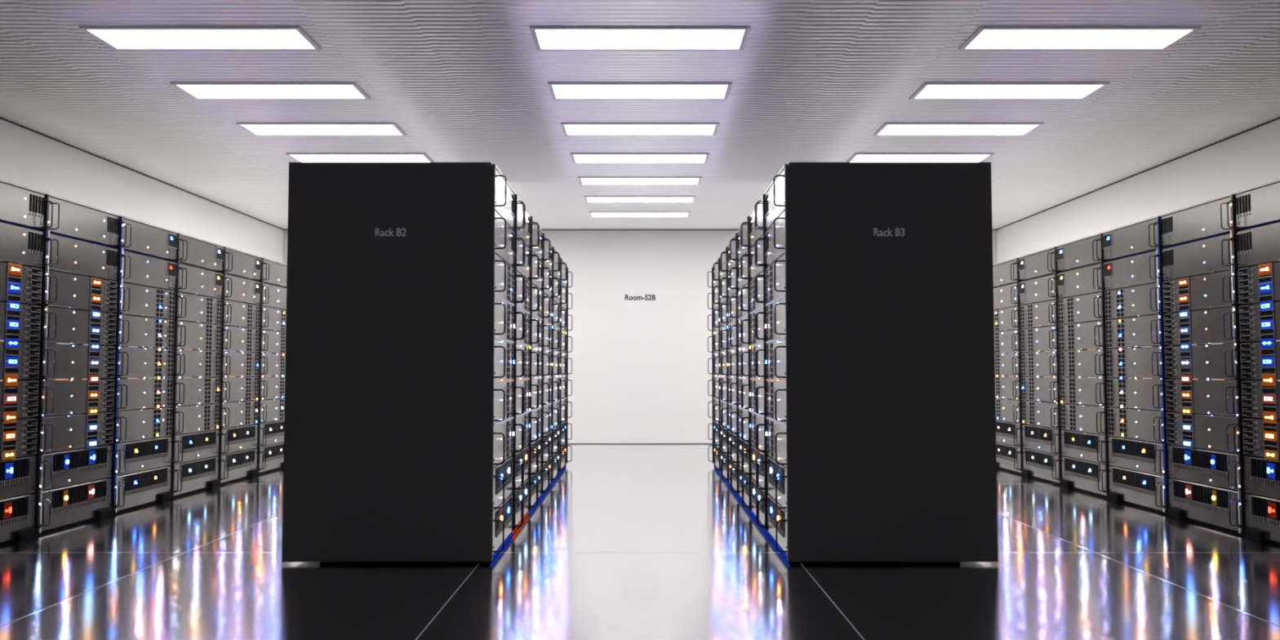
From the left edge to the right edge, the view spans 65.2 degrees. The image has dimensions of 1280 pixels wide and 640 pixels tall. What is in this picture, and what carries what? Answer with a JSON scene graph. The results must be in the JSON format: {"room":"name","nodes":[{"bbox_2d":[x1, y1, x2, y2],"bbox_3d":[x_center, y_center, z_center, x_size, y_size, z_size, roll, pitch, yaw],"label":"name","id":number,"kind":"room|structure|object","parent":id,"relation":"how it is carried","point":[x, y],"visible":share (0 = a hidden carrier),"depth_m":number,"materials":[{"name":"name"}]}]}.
{"room":"server room","nodes":[
{"label":"server room","id":0,"kind":"room"},
{"bbox_2d":[0,119,283,262],"bbox_3d":[-4.994,-0.272,5.350,0.200,3.081,17.060,0,-3,0],"label":"wall","id":1,"kind":"structure","parent":0,"point":[28,158],"depth_m":9.45,"materials":[{"name":"white"}]},
{"bbox_2d":[0,116,284,230],"bbox_3d":[-4.889,-1.658,5.420,0.008,0.014,16.660,0,-3,0],"label":"trim","id":2,"kind":"structure","parent":1,"relation":"attached to","point":[1,117],"depth_m":9.46,"materials":[{"name":"grey"}]},
{"bbox_2d":[0,0,1279,229],"bbox_3d":[0.000,-1.736,5.424,9.787,0.150,16.660,0,-3,0],"label":"ceiling","id":3,"kind":"structure","parent":0,"point":[465,81],"depth_m":6.87,"materials":[{"name":"white"}]},
{"bbox_2d":[78,26,321,50],"bbox_3d":[-2.533,-1.650,5.822,1.240,0.042,0.395,0,-3,0],"label":"ceiling light","id":4,"kind":"object","parent":3,"relation":"attached to","point":[117,37],"visible":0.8,"depth_m":5.81,"materials":[{"name":"white"}]},
{"bbox_2d":[88,30,314,48],"bbox_3d":[-2.533,-1.640,5.822,1.184,0.010,0.339,0,-3,0],"label":"diffuser","id":5,"kind":"object","parent":4,"relation":"attached to","point":[112,38],"depth_m":5.82,"materials":[{"name":"plastic"}]},
{"bbox_2d":[169,81,370,99],"bbox_3d":[-2.533,-1.595,6.917,1.240,0.042,0.395,0,-3,0],"label":"ceiling light","id":6,"kind":"object","parent":3,"relation":"attached to","point":[196,90],"visible":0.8,"depth_m":6.89,"materials":[{"name":"white"}]},
{"bbox_2d":[177,84,364,97],"bbox_3d":[-2.533,-1.585,6.916,1.184,0.010,0.339,0,-3,0],"label":"diffuser","id":7,"kind":"object","parent":6,"relation":"attached to","point":[193,91],"depth_m":6.91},
{"bbox_2d":[235,122,406,135],"bbox_3d":[-2.533,-1.540,8.011,1.240,0.042,0.395,0,-3,0],"label":"ceiling light","id":8,"kind":"object","parent":3,"relation":"attached to","point":[255,128],"visible":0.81,"depth_m":7.99,"materials":[{"name":"white"}]},
{"bbox_2d":[242,124,401,134],"bbox_3d":[-2.533,-1.530,8.011,1.184,0.010,0.339,0,-3,0],"label":"diffuser","id":9,"kind":"object","parent":8,"relation":"attached to","point":[253,129],"depth_m":8.01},
{"bbox_2d":[285,152,434,162],"bbox_3d":[-2.533,-1.485,9.105,1.240,0.042,0.395,0,-3,0],"label":"ceiling light","id":10,"kind":"object","parent":3,"relation":"attached to","point":[299,157],"visible":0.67,"depth_m":9.05,"materials":[{"name":"white"}]},
{"bbox_2d":[291,155,429,162],"bbox_3d":[-2.533,-1.475,9.105,1.184,0.010,0.339,0,-3,0],"label":"diffuser","id":11,"kind":"object","parent":10,"relation":"attached to","point":[300,158],"depth_m":9.12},
{"bbox_2d":[529,26,750,50],"bbox_3d":[0.000,-1.650,5.822,1.240,0.042,0.395,0,-3,0],"label":"ceiling light","id":12,"kind":"object","parent":3,"relation":"attached to","point":[544,37],"visible":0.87,"depth_m":5.81,"materials":[{"name":"white"}]},
{"bbox_2d":[535,30,744,48],"bbox_3d":[0.000,-1.640,5.822,1.184,0.010,0.339,0,-3,0],"label":"diffuser","id":13,"kind":"object","parent":12,"relation":"attached to","point":[544,38],"depth_m":5.82,"materials":[{"name":"plastic"}]},
{"bbox_2d":[547,82,732,99],"bbox_3d":[0.000,-1.595,6.917,1.240,0.042,0.395,0,-3,0],"label":"ceiling light","id":14,"kind":"object","parent":3,"relation":"attached to","point":[558,91],"visible":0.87,"depth_m":6.91,"materials":[{"name":"white"}]},
{"bbox_2d":[560,122,719,135],"bbox_3d":[0.000,-1.540,8.011,1.240,0.042,0.395,0,-3,0],"label":"ceiling light","id":15,"kind":"object","parent":3,"relation":"attached to","point":[568,128],"visible":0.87,"depth_m":7.99,"materials":[{"name":"white"}]},
{"bbox_2d":[570,152,709,163],"bbox_3d":[0.000,-1.485,9.105,1.240,0.042,0.395,0,-3,0],"label":"ceiling light","id":16,"kind":"object","parent":3,"relation":"attached to","point":[577,157],"visible":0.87,"depth_m":9.09,"materials":[{"name":"white"}]},
{"bbox_2d":[573,155,706,162],"bbox_3d":[0.000,-1.475,9.105,1.184,0.010,0.339,0,-3,0],"label":"diffuser","id":17,"kind":"object","parent":16,"relation":"attached to","point":[577,158],"depth_m":9.12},
{"bbox_2d":[577,177,702,185],"bbox_3d":[0.000,-1.430,10.200,1.240,0.042,0.395,0,-3,0],"label":"ceiling light","id":18,"kind":"object","parent":3,"relation":"attached to","point":[583,180],"visible":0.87,"depth_m":10.19,"materials":[{"name":"white"}]},
{"bbox_2d":[581,178,698,184],"bbox_3d":[0.000,-1.420,10.199,1.184,0.010,0.339,0,-3,0],"label":"diffuser","id":19,"kind":"object","parent":18,"relation":"attached to","point":[584,181],"depth_m":10.23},
{"bbox_2d":[583,195,696,203],"bbox_3d":[0.000,-1.375,11.294,1.240,0.042,0.395,0,-3,0],"label":"ceiling light","id":20,"kind":"object","parent":3,"relation":"attached to","point":[588,199],"visible":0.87,"depth_m":11.30,"materials":[{"name":"white"}]},
{"bbox_2d":[586,197,693,201],"bbox_3d":[0.000,-1.365,11.294,1.184,0.010,0.339,0,-3,0],"label":"diffuser","id":21,"kind":"object","parent":20,"relation":"attached to","point":[588,199],"depth_m":11.31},
{"bbox_2d":[589,211,690,217],"bbox_3d":[0.000,-1.320,12.388,1.240,0.042,0.395,0,-3,0],"label":"ceiling light","id":22,"kind":"object","parent":3,"relation":"attached to","point":[593,214],"visible":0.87,"depth_m":12.37,"materials":[{"name":"white"}]},
{"bbox_2d":[591,213,688,216],"bbox_3d":[0.000,-1.310,12.388,1.184,0.010,0.339,0,-3,0],"label":"diffuser","id":23,"kind":"object","parent":22,"relation":"attached to","point":[593,214],"depth_m":12.39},
{"bbox_2d":[845,152,994,162],"bbox_3d":[2.533,-1.485,9.105,1.240,0.042,0.395,0,-3,0],"label":"ceiling light","id":24,"kind":"object","parent":3,"relation":"attached to","point":[856,157],"visible":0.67,"depth_m":9.05,"materials":[{"name":"white"}]},
{"bbox_2d":[850,155,988,162],"bbox_3d":[2.533,-1.475,9.105,1.184,0.010,0.339,0,-3,0],"label":"diffuser","id":25,"kind":"object","parent":24,"relation":"attached to","point":[854,158],"depth_m":9.12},
{"bbox_2d":[873,122,1044,135],"bbox_3d":[2.533,-1.540,8.011,1.240,0.042,0.395,0,-3,0],"label":"ceiling light","id":26,"kind":"object","parent":3,"relation":"attached to","point":[887,128],"visible":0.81,"depth_m":7.99,"materials":[{"name":"white"}]},
{"bbox_2d":[878,124,1037,134],"bbox_3d":[2.533,-1.530,8.011,1.184,0.010,0.339,0,-3,0],"label":"diffuser","id":27,"kind":"object","parent":26,"relation":"attached to","point":[885,129],"depth_m":8.01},
{"bbox_2d":[909,81,1110,99],"bbox_3d":[2.533,-1.595,6.917,1.240,0.042,0.395,0,-3,0],"label":"ceiling light","id":28,"kind":"object","parent":3,"relation":"attached to","point":[928,90],"visible":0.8,"depth_m":6.89,"materials":[{"name":"white"}]},
{"bbox_2d":[915,84,1102,97],"bbox_3d":[2.533,-1.585,6.916,1.184,0.010,0.339,0,-3,0],"label":"diffuser","id":29,"kind":"object","parent":28,"relation":"attached to","point":[924,91],"depth_m":6.91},
{"bbox_2d":[958,26,1201,50],"bbox_3d":[2.533,-1.650,5.822,1.240,0.042,0.395,0,-3,0],"label":"ceiling light","id":30,"kind":"object","parent":3,"relation":"attached to","point":[985,37],"visible":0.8,"depth_m":5.81,"materials":[{"name":"white"}]},
{"bbox_2d":[965,30,1191,48],"bbox_3d":[2.533,-1.640,5.822,1.184,0.010,0.339,0,-3,0],"label":"diffuser","id":31,"kind":"object","parent":30,"relation":"attached to","point":[982,38],"depth_m":5.82,"materials":[{"name":"plastic"}]},
{"bbox_2d":[0,444,1279,639],"bbox_3d":[0.000,1.326,5.270,10.187,0.120,17.060,0,-3,0],"label":"floor","id":32,"kind":"structure","parent":0,"point":[628,541],"depth_m":4.90,"materials":[{"name":"white"}]},
{"bbox_2d":[0,178,53,545],"bbox_3d":[-4.136,0.241,5.669,1.108,2.088,0.874,0,-3,0],"label":"rack","id":33,"kind":"object","parent":32,"relation":"on","point":[24,234],"visible":1,"depth_m":5.90,"materials":[{"name":"black metal"}]},
{"bbox_2d":[0,495,29,526],"bbox_3d":[-3.636,1.099,5.633,0.007,0.142,0.652,0,-3,0],"label":"grille","id":34,"kind":"object","parent":33,"relation":"attached to","point":[14,511],"depth_m":5.83,"materials":[{"name":"grey"}]},
{"bbox_2d":[0,457,30,486],"bbox_3d":[-3.636,0.873,5.644,0.007,0.142,0.652,0,-3,0],"label":"grille","id":35,"kind":"object","parent":33,"relation":"attached to","point":[14,472],"depth_m":5.83,"materials":[{"name":"grey"}]},
{"bbox_2d":[0,220,40,231],"bbox_3d":[-3.643,-0.566,5.692,0.005,0.006,0.788,0,-3,0],"label":"light","id":36,"kind":"object","parent":33,"relation":"on","point":[20,223],"depth_m":5.89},
{"bbox_2d":[27,231,43,255],"bbox_3d":[-3.639,-0.462,6.029,0.005,0.130,0.153,0,-3,0],"label":"vent","id":37,"kind":"object","parent":33,"relation":"attached to","point":[35,238],"depth_m":6.03,"materials":[{"name":"black"}]},
{"bbox_2d":[29,192,44,217],"bbox_3d":[-3.639,-0.689,6.040,0.005,0.130,0.153,0,-3,0],"label":"vent","id":38,"kind":"object","parent":33,"relation":"attached to","point":[36,199],"depth_m":6.04,"materials":[{"name":"black"}]},
{"bbox_2d":[35,193,126,535],"bbox_3d":[-4.136,0.285,6.544,1.108,2.088,0.874,0,-3,0],"label":"rack","id":39,"kind":"object","parent":32,"relation":"on","point":[82,418],"visible":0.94,"depth_m":6.54,"materials":[{"name":"black metal"}]},
{"bbox_2d":[50,479,107,513],"bbox_3d":[-3.636,1.143,6.507,0.007,0.142,0.652,0,-3,0],"label":"grille","id":40,"kind":"object","parent":39,"relation":"attached to","point":[82,496],"depth_m":6.49,"materials":[{"name":"grey"}]},
{"bbox_2d":[51,445,108,476],"bbox_3d":[-3.636,0.917,6.519,0.007,0.142,0.652,0,-3,0],"label":"grille","id":41,"kind":"object","parent":39,"relation":"attached to","point":[91,460],"depth_m":6.50,"materials":[{"name":"grey"}]},
{"bbox_2d":[49,231,115,248],"bbox_3d":[-3.643,-0.522,6.567,0.005,0.006,0.788,0,-3,0],"label":"light","id":42,"kind":"object","parent":39,"relation":"on","point":[68,234],"depth_m":6.54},
{"bbox_2d":[106,248,117,269],"bbox_3d":[-3.639,-0.418,6.904,0.005,0.130,0.153,0,-3,0],"label":"vent","id":43,"kind":"object","parent":39,"relation":"attached to","point":[111,254],"depth_m":6.90,"materials":[{"name":"black"}]},
{"bbox_2d":[106,215,119,237],"bbox_3d":[-3.639,-0.645,6.915,0.005,0.130,0.153,0,-3,0],"label":"vent","id":44,"kind":"object","parent":39,"relation":"attached to","point":[113,221],"depth_m":6.91,"materials":[{"name":"black"}]},
{"bbox_2d":[111,215,183,515],"bbox_3d":[-4.136,0.329,7.419,1.108,2.088,0.874,0,-3,0],"label":"rack","id":45,"kind":"object","parent":32,"relation":"on","point":[148,412],"visible":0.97,"depth_m":7.42,"materials":[{"name":"black metal"}]},
{"bbox_2d":[123,466,168,496],"bbox_3d":[-3.636,1.187,7.382,0.007,0.142,0.652,0,-3,0],"label":"grille","id":46,"kind":"object","parent":45,"relation":"attached to","point":[141,482],"depth_m":7.36,"materials":[{"name":"grey"}]},
{"bbox_2d":[124,437,168,463],"bbox_3d":[-3.636,0.961,7.394,0.007,0.142,0.652,0,-3,0],"label":"grille","id":47,"kind":"object","parent":45,"relation":"attached to","point":[148,451],"depth_m":7.38,"materials":[{"name":"grey"}]},
{"bbox_2d":[123,248,174,262],"bbox_3d":[-3.643,-0.478,7.442,0.005,0.006,0.788,0,-3,0],"label":"light","id":48,"kind":"object","parent":45,"relation":"on","point":[140,253],"depth_m":7.43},
{"bbox_2d":[172,232,229,498],"bbox_3d":[-4.136,0.373,8.294,1.108,2.088,0.874,0,-3,0],"label":"rack","id":49,"kind":"object","parent":32,"relation":"on","point":[200,408],"visible":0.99,"depth_m":8.30,"materials":[{"name":"black metal"}]},
{"bbox_2d":[180,457,216,481],"bbox_3d":[-3.636,1.231,8.257,0.007,0.142,0.652,0,-3,0],"label":"grille","id":50,"kind":"object","parent":49,"relation":"attached to","point":[196,468],"depth_m":8.25,"materials":[{"name":"grey"}]},
{"bbox_2d":[181,431,216,453],"bbox_3d":[-3.636,1.005,8.268,0.007,0.142,0.652,0,-3,0],"label":"grille","id":51,"kind":"object","parent":49,"relation":"attached to","point":[205,442],"depth_m":8.26,"materials":[{"name":"grey"}]},
{"bbox_2d":[219,246,266,485],"bbox_3d":[-4.136,0.417,9.169,1.108,2.088,0.874,0,-3,0],"label":"rack","id":52,"kind":"object","parent":32,"relation":"on","point":[242,404],"visible":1,"depth_m":9.18,"materials":[{"name":"black metal"}]},
{"bbox_2d":[226,448,255,470],"bbox_3d":[-3.636,1.275,9.132,0.007,0.142,0.652,0,-3,0],"label":"grille","id":53,"kind":"object","parent":52,"relation":"attached to","point":[237,459],"depth_m":9.13,"materials":[{"name":"grey"}]},
{"bbox_2d":[226,425,255,444],"bbox_3d":[-3.636,1.049,9.143,0.007,0.142,0.652,0,-3,0],"label":"grille","id":54,"kind":"object","parent":52,"relation":"attached to","point":[246,434],"depth_m":9.14,"materials":[{"name":"grey"}]},
{"bbox_2d":[257,257,287,475],"bbox_3d":[-4.136,0.461,10.043,1.108,2.088,0.874,0,-3,0],"label":"rack","id":55,"kind":"object","parent":32,"relation":"on","point":[275,282],"visible":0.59,"depth_m":9.93,"materials":[{"name":"black metal"}]},
{"bbox_2d":[263,443,284,462],"bbox_3d":[-3.636,1.319,10.007,0.007,0.142,0.652,0,-3,0],"label":"grille","id":56,"kind":"object","parent":55,"relation":"attached to","point":[274,452],"depth_m":9.95,"materials":[{"name":"grey"}]},
{"bbox_2d":[263,421,284,438],"bbox_3d":[-3.636,1.093,10.018,0.007,0.142,0.652,0,-3,0],"label":"grille","id":57,"kind":"object","parent":55,"relation":"attached to","point":[274,429],"depth_m":9.96,"materials":[{"name":"grey"}]},
{"bbox_2d":[281,162,524,564],"bbox_3d":[-1.288,0.238,5.653,1.162,2.092,0.906,0,-3,0],"label":"rack","id":58,"kind":"object","parent":32,"relation":"on","point":[401,375],"visible":1,"depth_m":5.21,"materials":[{"name":"black metal"}]},
{"bbox_2d":[495,495,512,537],"bbox_3d":[-0.761,1.099,5.633,0.007,0.142,0.652,0,-3,0],"label":"grille","id":59,"kind":"object","parent":58,"relation":"attached to","point":[504,513],"depth_m":5.63,"materials":[{"name":"grey"}]},
{"bbox_2d":[495,457,512,494],"bbox_3d":[-0.761,0.873,5.644,0.007,0.142,0.652,0,-3,0],"label":"grille","id":60,"kind":"object","parent":58,"relation":"attached to","point":[505,470],"depth_m":5.62,"materials":[{"name":"grey"}]},
{"bbox_2d":[511,193,538,533],"bbox_3d":[-1.288,0.285,6.544,1.162,2.088,0.874,0,-3,0],"label":"rack","id":61,"kind":"object","parent":32,"relation":"on","point":[524,495],"visible":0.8,"depth_m":6.66,"materials":[{"name":"black metal"}]},
{"bbox_2d":[515,479,528,513],"bbox_3d":[-0.761,1.143,6.507,0.007,0.142,0.652,0,-3,0],"label":"grille","id":62,"kind":"object","parent":61,"relation":"attached to","point":[523,494],"depth_m":6.48,"materials":[{"name":"grey"}]},
{"bbox_2d":[515,445,528,476],"bbox_3d":[-0.761,0.917,6.519,0.007,0.142,0.652,0,-3,0],"label":"grille","id":63,"kind":"object","parent":61,"relation":"attached to","point":[523,456],"depth_m":6.49,"materials":[{"name":"grey"}]},
{"bbox_2d":[528,215,550,512],"bbox_3d":[-1.288,0.329,7.419,1.162,2.088,0.874,0,-3,0],"label":"rack","id":64,"kind":"object","parent":32,"relation":"on","point":[539,250],"visible":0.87,"depth_m":7.52,"materials":[{"name":"black metal"}]},
{"bbox_2d":[531,466,541,496],"bbox_3d":[-0.761,1.187,7.382,0.007,0.142,0.652,0,-3,0],"label":"grille","id":65,"kind":"object","parent":64,"relation":"attached to","point":[537,477],"depth_m":7.31,"materials":[{"name":"grey"}]},
{"bbox_2d":[531,437,541,463],"bbox_3d":[-0.761,0.961,7.394,0.007,0.142,0.652,0,-3,0],"label":"grille","id":66,"kind":"object","parent":64,"relation":"attached to","point":[536,445],"depth_m":7.30,"materials":[{"name":"grey"}]},
{"bbox_2d":[540,234,559,497],"bbox_3d":[-1.288,0.373,8.294,1.162,2.088,0.874,0,-3,0],"label":"rack","id":67,"kind":"object","parent":32,"relation":"on","point":[549,263],"visible":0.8,"depth_m":8.34,"materials":[{"name":"black metal"}]},
{"bbox_2d":[543,431,551,453],"bbox_3d":[-0.761,1.005,8.268,0.007,0.142,0.652,0,-3,0],"label":"grille","id":68,"kind":"object","parent":67,"relation":"attached to","point":[547,437],"depth_m":8.19,"materials":[{"name":"grey"}]},
{"bbox_2d":[550,248,566,484],"bbox_3d":[-1.288,0.417,9.169,1.162,2.088,0.874,0,-3,0],"label":"rack","id":69,"kind":"object","parent":32,"relation":"on","point":[557,404],"visible":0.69,"depth_m":9.24,"materials":[{"name":"black metal"}]},
{"bbox_2d":[558,258,572,474],"bbox_3d":[-1.288,0.461,10.043,1.162,2.088,0.874,0,-3,0],"label":"rack","id":70,"kind":"object","parent":32,"relation":"on","point":[565,330],"visible":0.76,"depth_m":10.14,"materials":[{"name":"black metal"}]},
{"bbox_2d":[707,258,721,474],"bbox_3d":[1.288,0.461,10.043,1.162,2.088,0.874,0,-3,0],"label":"rack","id":71,"kind":"object","parent":32,"relation":"on","point":[714,330],"visible":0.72,"depth_m":10.14,"materials":[{"name":"black metal"}]},
{"bbox_2d":[713,248,729,484],"bbox_3d":[1.288,0.417,9.169,1.162,2.088,0.874,0,-3,0],"label":"rack","id":72,"kind":"object","parent":32,"relation":"on","point":[722,404],"visible":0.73,"depth_m":9.24,"materials":[{"name":"black metal"}]},
{"bbox_2d":[720,234,739,497],"bbox_3d":[1.288,0.373,8.294,1.162,2.088,0.874,0,-3,0],"label":"rack","id":73,"kind":"object","parent":32,"relation":"on","point":[730,263],"visible":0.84,"depth_m":8.34,"materials":[{"name":"black metal"}]},
{"bbox_2d":[728,431,736,453],"bbox_3d":[0.761,1.005,8.268,0.007,0.142,0.652,0,-3,0],"label":"grille","id":74,"kind":"object","parent":73,"relation":"attached to","point":[731,437],"depth_m":8.19,"materials":[{"name":"grey"}]},
{"bbox_2d":[729,215,751,512],"bbox_3d":[1.288,0.329,7.419,1.162,2.088,0.874,0,-3,0],"label":"rack","id":75,"kind":"object","parent":32,"relation":"on","point":[740,250],"visible":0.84,"depth_m":7.52,"materials":[{"name":"black metal"}]},
{"bbox_2d":[738,466,748,496],"bbox_3d":[0.761,1.187,7.382,0.007,0.142,0.652,0,-3,0],"label":"grille","id":76,"kind":"object","parent":75,"relation":"attached to","point":[742,477],"depth_m":7.31,"materials":[{"name":"grey"}]},
{"bbox_2d":[738,437,748,463],"bbox_3d":[0.761,0.961,7.394,0.007,0.142,0.652,0,-3,0],"label":"grille","id":77,"kind":"object","parent":75,"relation":"attached to","point":[743,445],"depth_m":7.30,"materials":[{"name":"grey"}]},
{"bbox_2d":[741,193,768,533],"bbox_3d":[1.288,0.285,6.544,1.162,2.088,0.874,0,-3,0],"label":"rack","id":78,"kind":"object","parent":32,"relation":"on","point":[755,495],"visible":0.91,"depth_m":6.66,"materials":[{"name":"black metal"}]},
{"bbox_2d":[751,479,764,513],"bbox_3d":[0.761,1.143,6.507,0.007,0.142,0.652,0,-3,0],"label":"grille","id":79,"kind":"object","parent":78,"relation":"attached to","point":[756,494],"depth_m":6.48,"materials":[{"name":"grey"}]},
{"bbox_2d":[751,445,764,476],"bbox_3d":[0.761,0.917,6.519,0.007,0.142,0.652,0,-3,0],"label":"grille","id":80,"kind":"object","parent":78,"relation":"attached to","point":[756,456],"depth_m":6.49,"materials":[{"name":"grey"}]},
{"bbox_2d":[755,162,998,564],"bbox_3d":[1.288,0.238,5.653,1.162,2.092,0.906,0,-3,0],"label":"rack","id":81,"kind":"object","parent":32,"relation":"on","point":[878,375],"visible":1,"depth_m":5.21,"materials":[{"name":"black metal"}]},
{"bbox_2d":[767,495,784,537],"bbox_3d":[0.761,1.099,5.633,0.007,0.142,0.652,0,-3,0],"label":"grille","id":82,"kind":"object","parent":81,"relation":"attached to","point":[775,513],"depth_m":5.63,"materials":[{"name":"grey"}]},
{"bbox_2d":[767,457,784,494],"bbox_3d":[0.761,0.873,5.644,0.007,0.142,0.652,0,-3,0],"label":"grille","id":83,"kind":"object","parent":81,"relation":"attached to","point":[774,470],"depth_m":5.62,"materials":[{"name":"grey"}]},
{"bbox_2d":[992,257,1022,475],"bbox_3d":[4.136,0.461,10.043,1.108,2.088,0.874,0,-3,0],"label":"rack","id":84,"kind":"object","parent":32,"relation":"on","point":[1004,282],"visible":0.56,"depth_m":9.96,"materials":[{"name":"black metal"}]},
{"bbox_2d":[995,443,1016,462],"bbox_3d":[3.636,1.319,10.007,0.007,0.142,0.652,0,-3,0],"label":"grille","id":85,"kind":"object","parent":84,"relation":"attached to","point":[1005,452],"depth_m":9.95,"materials":[{"name":"grey"}]},
{"bbox_2d":[995,421,1016,438],"bbox_3d":[3.636,1.093,10.018,0.007,0.142,0.652,0,-3,0],"label":"grille","id":86,"kind":"object","parent":84,"relation":"attached to","point":[1004,429],"depth_m":9.96,"materials":[{"name":"grey"}]},
{"bbox_2d":[1013,246,1060,485],"bbox_3d":[4.136,0.417,9.169,1.108,2.088,0.874,0,-3,0],"label":"rack","id":87,"kind":"object","parent":32,"relation":"on","point":[1037,404],"visible":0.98,"depth_m":9.19,"materials":[{"name":"black metal"}]},
{"bbox_2d":[1024,425,1053,444],"bbox_3d":[3.636,1.049,9.143,0.007,0.142,0.652,0,-3,0],"label":"grille","id":88,"kind":"object","parent":87,"relation":"attached to","point":[1033,434],"depth_m":9.14,"materials":[{"name":"grey"}]},
{"bbox_2d":[1024,448,1053,470],"bbox_3d":[3.636,1.275,9.132,0.007,0.142,0.652,0,-3,0],"label":"grille","id":89,"kind":"object","parent":87,"relation":"attached to","point":[1034,459],"depth_m":9.13,"materials":[{"name":"grey"}]},
{"bbox_2d":[1050,232,1107,498],"bbox_3d":[4.136,0.373,8.294,1.108,2.088,0.874,0,-3,0],"label":"rack","id":90,"kind":"object","parent":32,"relation":"on","point":[1079,408],"visible":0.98,"depth_m":8.30,"materials":[{"name":"black metal"}]},
{"bbox_2d":[1063,431,1098,453],"bbox_3d":[3.636,1.005,8.268,0.007,0.142,0.652,0,-3,0],"label":"grille","id":91,"kind":"object","parent":90,"relation":"attached to","point":[1074,442],"depth_m":8.26,"materials":[{"name":"grey"}]},
{"bbox_2d":[1063,457,1099,481],"bbox_3d":[3.636,1.231,8.257,0.007,0.142,0.652,0,-3,0],"label":"grille","id":92,"kind":"object","parent":90,"relation":"attached to","point":[1077,468],"depth_m":8.25,"materials":[{"name":"grey"}]},
{"bbox_2d":[1096,215,1168,515],"bbox_3d":[4.136,0.329,7.419,1.108,2.088,0.874,0,-3,0],"label":"rack","id":93,"kind":"object","parent":32,"relation":"on","point":[1131,412],"visible":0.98,"depth_m":7.42,"materials":[{"name":"black metal"}]},
{"bbox_2d":[1105,248,1156,262],"bbox_3d":[3.643,-0.478,7.442,0.005,0.006,0.788,0,-3,0],"label":"light","id":94,"kind":"object","parent":93,"relation":"on","point":[1139,253],"depth_m":7.43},
{"bbox_2d":[1111,437,1155,463],"bbox_3d":[3.636,0.961,7.394,0.007,0.142,0.652,0,-3,0],"label":"grille","id":95,"kind":"object","parent":93,"relation":"attached to","point":[1131,451],"depth_m":7.38,"materials":[{"name":"grey"}]},
{"bbox_2d":[1111,466,1156,496],"bbox_3d":[3.636,1.187,7.382,0.007,0.142,0.652,0,-3,0],"label":"grille","id":96,"kind":"object","parent":93,"relation":"attached to","point":[1138,482],"depth_m":7.36,"materials":[{"name":"grey"}]},
{"bbox_2d":[1153,193,1244,535],"bbox_3d":[4.136,0.285,6.544,1.108,2.088,0.874,0,-3,0],"label":"rack","id":97,"kind":"object","parent":32,"relation":"on","point":[1197,418],"visible":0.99,"depth_m":6.53,"materials":[{"name":"black metal"}]},
{"bbox_2d":[1160,215,1173,237],"bbox_3d":[3.639,-0.645,6.915,0.005,0.130,0.153,0,-3,0],"label":"vent","id":98,"kind":"object","parent":97,"relation":"attached to","point":[1166,221],"depth_m":6.91,"materials":[{"name":"black"}]},
{"bbox_2d":[1162,248,1173,269],"bbox_3d":[3.639,-0.418,6.904,0.005,0.130,0.153,0,-3,0],"label":"vent","id":99,"kind":"object","parent":97,"relation":"attached to","point":[1167,254],"depth_m":6.90,"materials":[{"name":"black"}]},
{"bbox_2d":[1164,231,1230,248],"bbox_3d":[3.643,-0.522,6.567,0.005,0.006,0.788,0,-3,0],"label":"light","id":100,"kind":"object","parent":97,"relation":"on","point":[1210,234],"depth_m":6.54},
{"bbox_2d":[1171,445,1228,476],"bbox_3d":[3.636,0.917,6.519,0.007,0.142,0.652,0,-3,0],"label":"grille","id":101,"kind":"object","parent":97,"relation":"attached to","point":[1188,460],"depth_m":6.50,"materials":[{"name":"grey"}]},
{"bbox_2d":[1172,479,1229,513],"bbox_3d":[3.636,1.143,6.507,0.007,0.142,0.652,0,-3,0],"label":"grille","id":102,"kind":"object","parent":97,"relation":"attached to","point":[1197,496],"depth_m":6.49,"materials":[{"name":"grey"}]},
{"bbox_2d":[1226,178,1279,545],"bbox_3d":[4.136,0.241,5.669,1.108,2.088,0.874,0,-3,0],"label":"rack","id":103,"kind":"object","parent":32,"relation":"on","point":[1255,234],"visible":1,"depth_m":5.91,"materials":[{"name":"black metal"}]},
{"bbox_2d":[1235,192,1250,217],"bbox_3d":[3.639,-0.689,6.040,0.005,0.130,0.153,0,-3,0],"label":"vent","id":104,"kind":"object","parent":103,"relation":"attached to","point":[1242,199],"depth_m":6.04,"materials":[{"name":"black"}]},
{"bbox_2d":[1236,231,1252,255],"bbox_3d":[3.639,-0.462,6.029,0.005,0.130,0.153,0,-3,0],"label":"vent","id":105,"kind":"object","parent":103,"relation":"attached to","point":[1244,238],"depth_m":6.03,"materials":[{"name":"black"}]},
{"bbox_2d":[1239,220,1279,231],"bbox_3d":[3.643,-0.566,5.692,0.005,0.006,0.788,0,-3,0],"label":"light","id":106,"kind":"object","parent":103,"relation":"on","point":[1259,223],"depth_m":5.89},
{"bbox_2d":[1249,457,1279,486],"bbox_3d":[3.636,0.873,5.644,0.007,0.142,0.652,0,-3,0],"label":"grille","id":107,"kind":"object","parent":103,"relation":"attached to","point":[1264,472],"depth_m":5.83,"materials":[{"name":"grey"}]},
{"bbox_2d":[1250,495,1279,526],"bbox_3d":[3.636,1.099,5.633,0.007,0.142,0.652,0,-3,0],"label":"grille","id":108,"kind":"object","parent":103,"relation":"attached to","point":[1264,511],"depth_m":5.83,"materials":[{"name":"grey"}]},
{"bbox_2d":[282,230,997,443],"bbox_3d":[0.000,0.151,13.770,9.787,3.081,0.200,0,-3,0],"label":"wall","id":109,"kind":"structure","parent":0,"point":[639,375],"depth_m":13.67,"materials":[{"name":"white paint"}]},
{"bbox_2d":[996,119,1279,262],"bbox_3d":[4.994,-0.272,5.350,0.200,3.081,17.060,0,-3,0],"label":"wall","id":110,"kind":"structure","parent":0,"point":[1251,158],"depth_m":9.45,"materials":[{"name":"white"}]},
{"bbox_2d":[995,116,1279,230],"bbox_3d":[4.889,-1.658,5.420,0.008,0.014,16.660,0,-3,0],"label":"trim","id":111,"kind":"structure","parent":110,"relation":"attached to","point":[1278,117],"depth_m":9.46,"materials":[{"name":"grey"}]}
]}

